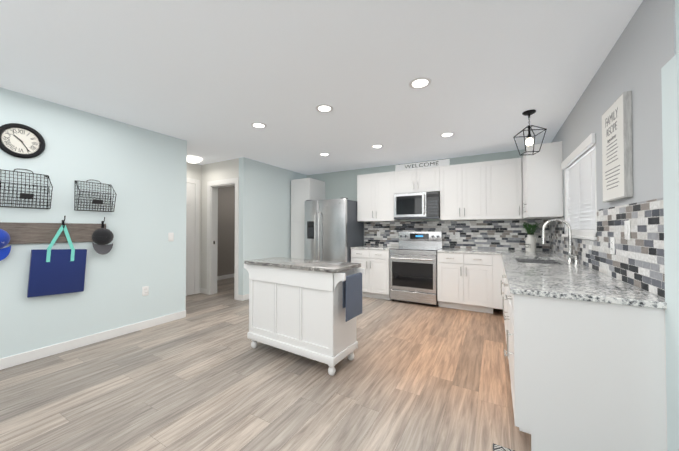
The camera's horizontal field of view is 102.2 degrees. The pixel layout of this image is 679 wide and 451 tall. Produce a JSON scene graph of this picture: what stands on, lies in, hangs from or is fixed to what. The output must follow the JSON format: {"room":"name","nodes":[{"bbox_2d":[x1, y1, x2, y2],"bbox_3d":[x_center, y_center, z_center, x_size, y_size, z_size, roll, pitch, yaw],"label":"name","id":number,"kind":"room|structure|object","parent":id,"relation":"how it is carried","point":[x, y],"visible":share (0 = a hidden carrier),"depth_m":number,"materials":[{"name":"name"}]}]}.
{"room":"kitchen","nodes":[
{"label":"kitchen","id":0,"kind":"room"},
{"bbox_2d":[0,87,306,358],"bbox_3d":[-2.442,0.036,3.352,0.120,2.440,6.920,0,-1,30],"label":"wall","id":1,"kind":"structure","parent":0,"point":[142,172],"depth_m":3.06,"materials":[{"name":"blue paint"}]},
{"bbox_2d":[0,123,45,157],"bbox_3d":[-2.864,-0.761,2.463,0.034,0.304,0.304,0,-1,30],"label":"round wall clock","id":2,"kind":"object","parent":1,"relation":"attached to","point":[20,140],"visible":1,"depth_m":2.46,"materials":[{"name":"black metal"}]},
{"bbox_2d":[0,169,52,208],"bbox_3d":[-2.811,-0.336,2.451,0.133,0.356,0.315,0,-1,30],"label":"wall basket","id":3,"kind":"object","parent":1,"relation":"attached to","point":[25,196],"visible":1,"depth_m":2.45,"materials":[{"name":"black metal"}]},
{"bbox_2d":[0,216,113,297],"bbox_3d":[-2.792,0.287,2.475,0.134,0.770,1.256,0,-1,30],"label":"coat rack","id":4,"kind":"object","parent":1,"relation":"attached to","point":[55,271],"visible":0.98,"depth_m":2.63,"materials":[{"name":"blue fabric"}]},
{"bbox_2d":[0,310,185,369],"bbox_3d":[-3.067,1.192,2.098,0.013,0.095,3.850,0,-1,30],"label":"baseboard","id":5,"kind":"structure","parent":1,"relation":"attached to","point":[22,358],"depth_m":2.82,"materials":[{"name":"white"}]},
{"bbox_2d":[74,180,116,211],"bbox_3d":[-2.564,-0.320,2.885,0.133,0.336,0.305,0,-1,30],"label":"wall basket","id":6,"kind":"object","parent":1,"relation":"attached to","point":[98,202],"visible":1,"depth_m":2.88,"materials":[{"name":"black metal"}]},
{"bbox_2d":[142,286,148,295],"bbox_3d":[-2.368,0.799,3.342,0.010,0.114,0.070,0,-1,30],"label":"outlet","id":7,"kind":"object","parent":1,"relation":"attached to","point":[145,290],"visible":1,"depth_m":3.34,"materials":[{"name":"white plastic"}]},
{"bbox_2d":[168,233,173,240],"bbox_3d":[-2.221,0.152,3.610,0.009,0.114,0.070,0,-1,30],"label":"light switch","id":8,"kind":"object","parent":1,"relation":"attached to","point":[170,236],"visible":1,"depth_m":3.61,"materials":[{"name":"white plastic"}]},
{"bbox_2d":[241,294,248,300],"bbox_3d":[-1.335,1.233,5.154,0.013,0.095,1.223,0,-1,30],"label":"baseboard","id":9,"kind":"structure","parent":1,"relation":"attached to","point":[243,297],"depth_m":4.66,"materials":[{"name":"white"}]},
{"bbox_2d":[187,162,200,295],"bbox_3d":[-2.941,0.056,4.824,0.120,2.440,0.990,0,-1,30],"label":"wall","id":10,"kind":"structure","parent":0,"point":[193,171],"depth_m":5.19,"materials":[{"name":"white paint"}]},
{"bbox_2d":[186,178,199,295],"bbox_3d":[-2.885,0.203,4.782,0.018,2.145,0.925,0,-1,30],"label":"door","id":11,"kind":"structure","parent":10,"relation":"attached to","point":[190,238],"depth_m":5.07,"materials":[{"name":"white wood"}]},
{"bbox_2d":[201,158,238,288],"bbox_3d":[-2.585,0.062,5.260,2.010,2.440,0.120,0,-1,30],"label":"wall","id":12,"kind":"structure","parent":0,"point":[223,170],"depth_m":5.14,"materials":[{"name":"white paint"}]},
{"bbox_2d":[207,178,238,299],"bbox_3d":[-2.069,0.229,4.965,0.845,2.100,0.153,0,-1,30],"label":"door frame","id":13,"kind":"structure","parent":12,"relation":"attached to","point":[212,211],"depth_m":5.08,"materials":[{"name":"white wood"}]},
{"bbox_2d":[217,186,234,275],"bbox_3d":[-2.689,0.086,6.992,0.120,2.440,2.790,0,-1,30],"label":"wall","id":14,"kind":"structure","parent":0,"point":[226,234],"depth_m":6.72,"materials":[{"name":"grey paint"}]},
{"bbox_2d":[217,274,233,279],"bbox_3d":[-2.658,1.257,6.895,0.013,0.095,2.660,0,-1,30],"label":"baseboard","id":15,"kind":"structure","parent":14,"relation":"attached to","point":[229,275],"depth_m":6.67,"materials":[{"name":"white"}]},
{"bbox_2d":[0,277,530,450],"bbox_3d":[-0.504,1.274,2.800,8.600,0.050,8.100,0,-1,30],"label":"floor","id":16,"kind":"structure","parent":0,"point":[203,375],"depth_m":2.06,"materials":[{"name":"brown wood"}]},
{"bbox_2d":[244,265,364,375],"bbox_3d":[-0.383,0.820,2.676,1.256,0.855,0.472,0,-1,30],"label":"kitchen island","id":17,"kind":"object","parent":16,"relation":"on","point":[296,306],"depth_m":2.43,"materials":[{"name":"white wood"}]},
{"bbox_2d":[244,257,360,272],"bbox_3d":[-0.383,0.374,2.682,1.134,0.033,0.516,0,-1,30],"label":"island countertop","id":18,"kind":"structure","parent":17,"relation":"on","point":[309,266],"depth_m":2.56,"materials":[{"name":"grey stone"}]},
{"bbox_2d":[343,273,361,321],"bbox_3d":[0.116,0.607,2.361,0.034,0.363,0.280,0,-1,33],"label":"hanging towel","id":19,"kind":"object","parent":17,"relation":"hanging from","point":[352,293],"visible":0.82,"depth_m":2.32,"materials":[{"name":"blue fabric"}]},
{"bbox_2d":[291,178,324,258],"bbox_3d":[-0.669,0.167,5.816,0.467,2.245,0.632,0,-1,30],"label":"pantry cabinet","id":20,"kind":"object","parent":16,"relation":"on","point":[303,190],"visible":0.5,"depth_m":5.60,"materials":[{"name":"white wood"}]},
{"bbox_2d":[304,198,363,262],"bbox_3d":[-0.108,0.396,5.360,0.900,1.775,0.856,0,-1,30],"label":"refrigerator","id":21,"kind":"object","parent":16,"relation":"on","point":[334,229],"visible":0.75,"depth_m":5.03,"materials":[{"name":"grey metal"}]},
{"bbox_2d":[351,249,391,299],"bbox_3d":[0.671,0.852,5.047,0.724,0.856,0.620,0,-1,30],"label":"base cabinet","id":22,"kind":"object","parent":16,"relation":"on","point":[376,263],"depth_m":4.74,"materials":[{"name":"white wood"}]},
{"bbox_2d":[350,245,397,249],"bbox_3d":[0.669,0.409,5.051,0.731,0.029,0.623,0,-1,30],"label":"countertop","id":23,"kind":"structure","parent":22,"relation":"on","point":[365,246],"depth_m":4.88,"materials":[{"name":"stone"}]},
{"bbox_2d":[389,231,442,305],"bbox_3d":[1.303,0.689,4.647,0.756,1.170,0.692,0,-1,30],"label":"range","id":24,"kind":"object","parent":16,"relation":"on","point":[413,266],"visible":0.88,"depth_m":4.44,"materials":[{"name":"silver metal"}]},
{"bbox_2d":[437,252,494,313],"bbox_3d":[1.984,0.842,4.302,0.748,0.856,0.620,0,-1,30],"label":"base cabinet","id":25,"kind":"object","parent":16,"relation":"on","point":[465,281],"depth_m":4.02,"materials":[{"name":"white wood"}]},
{"bbox_2d":[437,248,501,254],"bbox_3d":[2.020,0.399,4.284,0.841,0.029,0.623,0,-1,30],"label":"countertop","id":26,"kind":"structure","parent":25,"relation":"on","point":[446,250],"depth_m":4.15,"materials":[{"name":"stone"}]},
{"bbox_2d":[493,443,514,450],"bbox_3d":[0.924,1.219,1.001,0.640,0.010,0.880,0,-1,30],"label":"mat","id":27,"kind":"object","parent":16,"relation":"on","point":[496,447],"visible":1,"depth_m":1.50,"materials":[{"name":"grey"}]},
{"bbox_2d":[503,265,506,356],"bbox_3d":[1.810,0.816,2.380,0.607,0.856,0.472,0,-1,30],"label":"base cabinet","id":28,"kind":"object","parent":16,"relation":"on","point":[504,275],"depth_m":2.63,"materials":[{"name":"white wood"}]},
{"bbox_2d":[507,282,666,450],"bbox_3d":[1.347,0.805,1.566,0.609,0.856,0.502,0,-1,30],"label":"base cabinet","id":29,"kind":"object","parent":16,"relation":"on","point":[587,376],"depth_m":1.36,"materials":[{"name":"white wood"}]},
{"bbox_2d":[498,250,666,308],"bbox_3d":[2.011,0.480,2.771,0.621,0.233,3.263,0,-1,30],"label":"countertop","id":30,"kind":"structure","parent":29,"relation":"on","point":[545,274],"depth_m":1.67,"materials":[{"name":"stone"}]},
{"bbox_2d":[523,222,539,251],"bbox_3d":[2.797,0.164,3.990,0.211,0.431,0.189,0,-1,30],"label":"potted plant","id":31,"kind":"object","parent":30,"relation":"on","point":[530,243],"visible":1,"depth_m":3.96,"materials":[{"name":"white ceramic"}]},
{"bbox_2d":[541,218,573,261],"bbox_3d":[2.198,0.145,2.759,0.262,0.434,0.105,0,-1,30],"label":"faucet","id":32,"kind":"object","parent":30,"relation":"on","point":[570,251],"visible":0.96,"depth_m":2.74,"materials":[{"name":"silver metal"}]},
{"bbox_2d":[568,255,578,264],"bbox_3d":[2.180,0.316,2.549,0.082,0.087,0.043,0,-1,30],"label":"soap dispenser","id":33,"kind":"object","parent":30,"relation":"on","point":[576,260],"visible":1,"depth_m":2.53,"materials":[{"name":"silver metal"}]},
{"bbox_2d":[0,0,642,174],"bbox_3d":[-0.504,-1.221,2.833,8.600,0.060,8.100,0,-1,30],"label":"ceiling","id":34,"kind":"structure","parent":0,"point":[209,81],"depth_m":2.11,"materials":[{"name":"white paint"}]},
{"bbox_2d":[187,156,201,162],"bbox_3d":[-2.529,-1.120,4.716,0.300,0.090,0.300,0,-1,30],"label":"light","id":35,"kind":"object","parent":34,"relation":"attached to","point":[193,159],"visible":0.88,"depth_m":4.64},
{"bbox_2d":[251,122,266,128],"bbox_3d":[-0.954,-1.182,3.237,0.184,0.006,0.184,0,-1,30],"label":"recessed light","id":36,"kind":"object","parent":34,"relation":"in","point":[258,125],"visible":1,"depth_m":3.24,"materials":[{"name":"white"}]},
{"bbox_2d":[315,104,332,112],"bbox_3d":[-0.153,-1.188,2.783,0.184,0.006,0.184,0,-1,30],"label":"recessed light","id":37,"kind":"object","parent":34,"relation":"in","point":[324,108],"visible":1,"depth_m":2.78,"materials":[{"name":"white plastic"}]},
{"bbox_2d":[371,144,382,147],"bbox_3d":[0.558,-1.171,4.058,0.184,0.006,0.184,0,-1,30],"label":"recessed light","id":38,"kind":"object","parent":34,"relation":"in","point":[377,146],"visible":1,"depth_m":4.06,"materials":[{"name":"white"}]},
{"bbox_2d":[409,77,431,88],"bbox_3d":[0.677,-1.195,2.301,0.184,0.006,0.184,0,-1,30],"label":"recessed light","id":39,"kind":"object","parent":34,"relation":"in","point":[420,83],"visible":1,"depth_m":2.30,"materials":[{"name":"white"}]},
{"bbox_2d":[440,132,454,136],"bbox_3d":[1.401,-1.178,3.557,0.184,0.006,0.184,0,-1,30],"label":"recessed light","id":40,"kind":"object","parent":34,"relation":"in","point":[448,134],"visible":1,"depth_m":3.54,"materials":[{"name":"white"}]},
{"bbox_2d":[513,109,546,154],"bbox_3d":[1.987,-0.970,2.866,0.219,0.439,0.219,0,-1,10],"label":"pendant lantern","id":41,"kind":"object","parent":34,"relation":"hanging from","point":[529,141],"visible":1,"depth_m":2.85,"materials":[{"name":"black metal"}]},
{"bbox_2d":[307,149,524,269],"bbox_3d":[1.261,0.061,5.160,4.540,2.440,0.120,0,-1,30],"label":"wall","id":42,"kind":"structure","parent":0,"point":[340,184],"depth_m":5.63,"materials":[{"name":"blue paint"}]},
{"bbox_2d":[357,171,399,220],"bbox_3d":[0.740,-0.521,5.191,0.730,0.885,0.348,0,-1,30],"label":"upper cabinet","id":43,"kind":"object","parent":42,"relation":"attached to","point":[375,195],"depth_m":5.03,"materials":[{"name":"white wood"}]},
{"bbox_2d":[393,166,440,193],"bbox_3d":[1.392,-0.763,4.824,0.770,0.410,0.348,0,-1,30],"label":"upper cabinet","id":44,"kind":"object","parent":42,"relation":"attached to","point":[423,179],"depth_m":4.66,"materials":[{"name":"white wood"}]},
{"bbox_2d":[394,191,439,219],"bbox_3d":[1.368,-0.334,4.775,0.758,0.444,0.430,0,-1,30],"label":"microwave","id":45,"kind":"object","parent":44,"relation":"attached to","point":[417,205],"visible":0.96,"depth_m":4.61,"materials":[{"name":"silver metal"}]},
{"bbox_2d":[364,219,547,250],"bbox_3d":[1.792,0.153,4.783,2.970,0.474,0.008,0,-1,30],"label":"tile backsplash","id":46,"kind":"structure","parent":42,"relation":"attached to","point":[474,234],"depth_m":4.56,"materials":[{"name":"tile"}]},
{"bbox_2d":[455,232,459,238],"bbox_3d":[2.004,0.169,4.651,0.070,0.114,0.010,0,-1,30],"label":"electrical outlet","id":47,"kind":"object","parent":46,"relation":"attached to","point":[457,235],"visible":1,"depth_m":4.65,"materials":[{"name":"white plastic"}]},
{"bbox_2d":[440,162,480,220],"bbox_3d":[2.044,-0.531,4.452,0.728,0.885,0.348,0,-1,30],"label":"upper cabinet","id":48,"kind":"object","parent":42,"relation":"attached to","point":[460,195],"depth_m":4.32,"materials":[{"name":"white wood"}]},
{"bbox_2d":[395,159,449,170],"bbox_3d":[1.483,-1.062,4.969,0.960,0.188,0.031,0,-1,30],"label":"welcome sign","id":49,"kind":"object","parent":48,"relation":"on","point":[427,164],"visible":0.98,"depth_m":4.95,"materials":[{"name":"white wood"}]},
{"bbox_2d":[481,158,516,219],"bbox_3d":[2.484,-0.534,4.180,0.538,0.885,0.385,0,-1,30],"label":"upper cabinet","id":50,"kind":"object","parent":42,"relation":"attached to","point":[498,177],"depth_m":4.07,"materials":[{"name":"white wood"}]},
{"bbox_2d":[551,0,675,298],"bbox_3d":[2.380,0.027,2.652,0.120,2.440,3.380,0,-1,30],"label":"wall","id":51,"kind":"structure","parent":0,"point":[641,54],"depth_m":1.53,"materials":[{"name":"grey paint"}]},
{"bbox_2d":[517,141,562,219],"bbox_3d":[2.600,-0.542,3.595,0.412,0.885,0.655,0,-1,30],"label":"upper cabinet","id":52,"kind":"object","parent":51,"relation":"attached to","point":[525,186],"depth_m":3.31,"materials":[{"name":"white wood"}]},
{"bbox_2d":[561,143,596,239],"bbox_3d":[2.338,-0.300,2.634,0.130,0.846,1.180,0,-1,30],"label":"window","id":53,"kind":"structure","parent":51,"relation":"in","point":[587,235],"depth_m":2.67,"materials":[{"name":"white"}]},
{"bbox_2d":[561,133,595,231],"bbox_3d":[2.321,-0.331,2.645,0.090,0.794,1.130,0,-1,30],"label":"window blinds","id":54,"kind":"object","parent":53,"relation":"attached to","point":[578,163],"visible":0.69,"depth_m":2.57,"materials":[{"name":"white plastic"}]},
{"bbox_2d":[548,198,664,297],"bbox_3d":[2.293,0.124,2.633,0.008,0.474,3.253,0,-1,30],"label":"tile backsplash","id":55,"kind":"structure","parent":51,"relation":"attached to","point":[636,259],"depth_m":1.64,"materials":[{"name":"tile"}]},
{"bbox_2d":[610,237,614,254],"bbox_3d":[1.834,0.136,1.842,0.010,0.114,0.070,0,-1,30],"label":"electrical outlet","id":56,"kind":"object","parent":55,"relation":"attached to","point":[612,245],"visible":1,"depth_m":1.83,"materials":[{"name":"white plastic"}]},
{"bbox_2d":[624,221,629,239],"bbox_3d":[1.716,0.028,1.634,0.009,0.114,0.070,0,-1,30],"label":"light switch","id":57,"kind":"object","parent":55,"relation":"attached to","point":[627,229],"visible":1,"depth_m":1.62,"materials":[{"name":"white plastic"}]},
{"bbox_2d":[602,91,632,201],"bbox_3d":[1.782,-0.475,1.768,0.036,0.620,0.380,0,-1,30],"label":"sign","id":58,"kind":"object","parent":51,"relation":"attached to","point":[617,172],"visible":1,"depth_m":1.69,"materials":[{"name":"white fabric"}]},
{"bbox_2d":[661,0,678,450],"bbox_3d":[2.174,0.001,0.758,1.710,2.440,0.120,0,-1,30],"label":"wall","id":59,"kind":"structure","parent":0,"point":[670,102],"depth_m":1.18,"materials":[{"name":"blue paint"}]}
]}

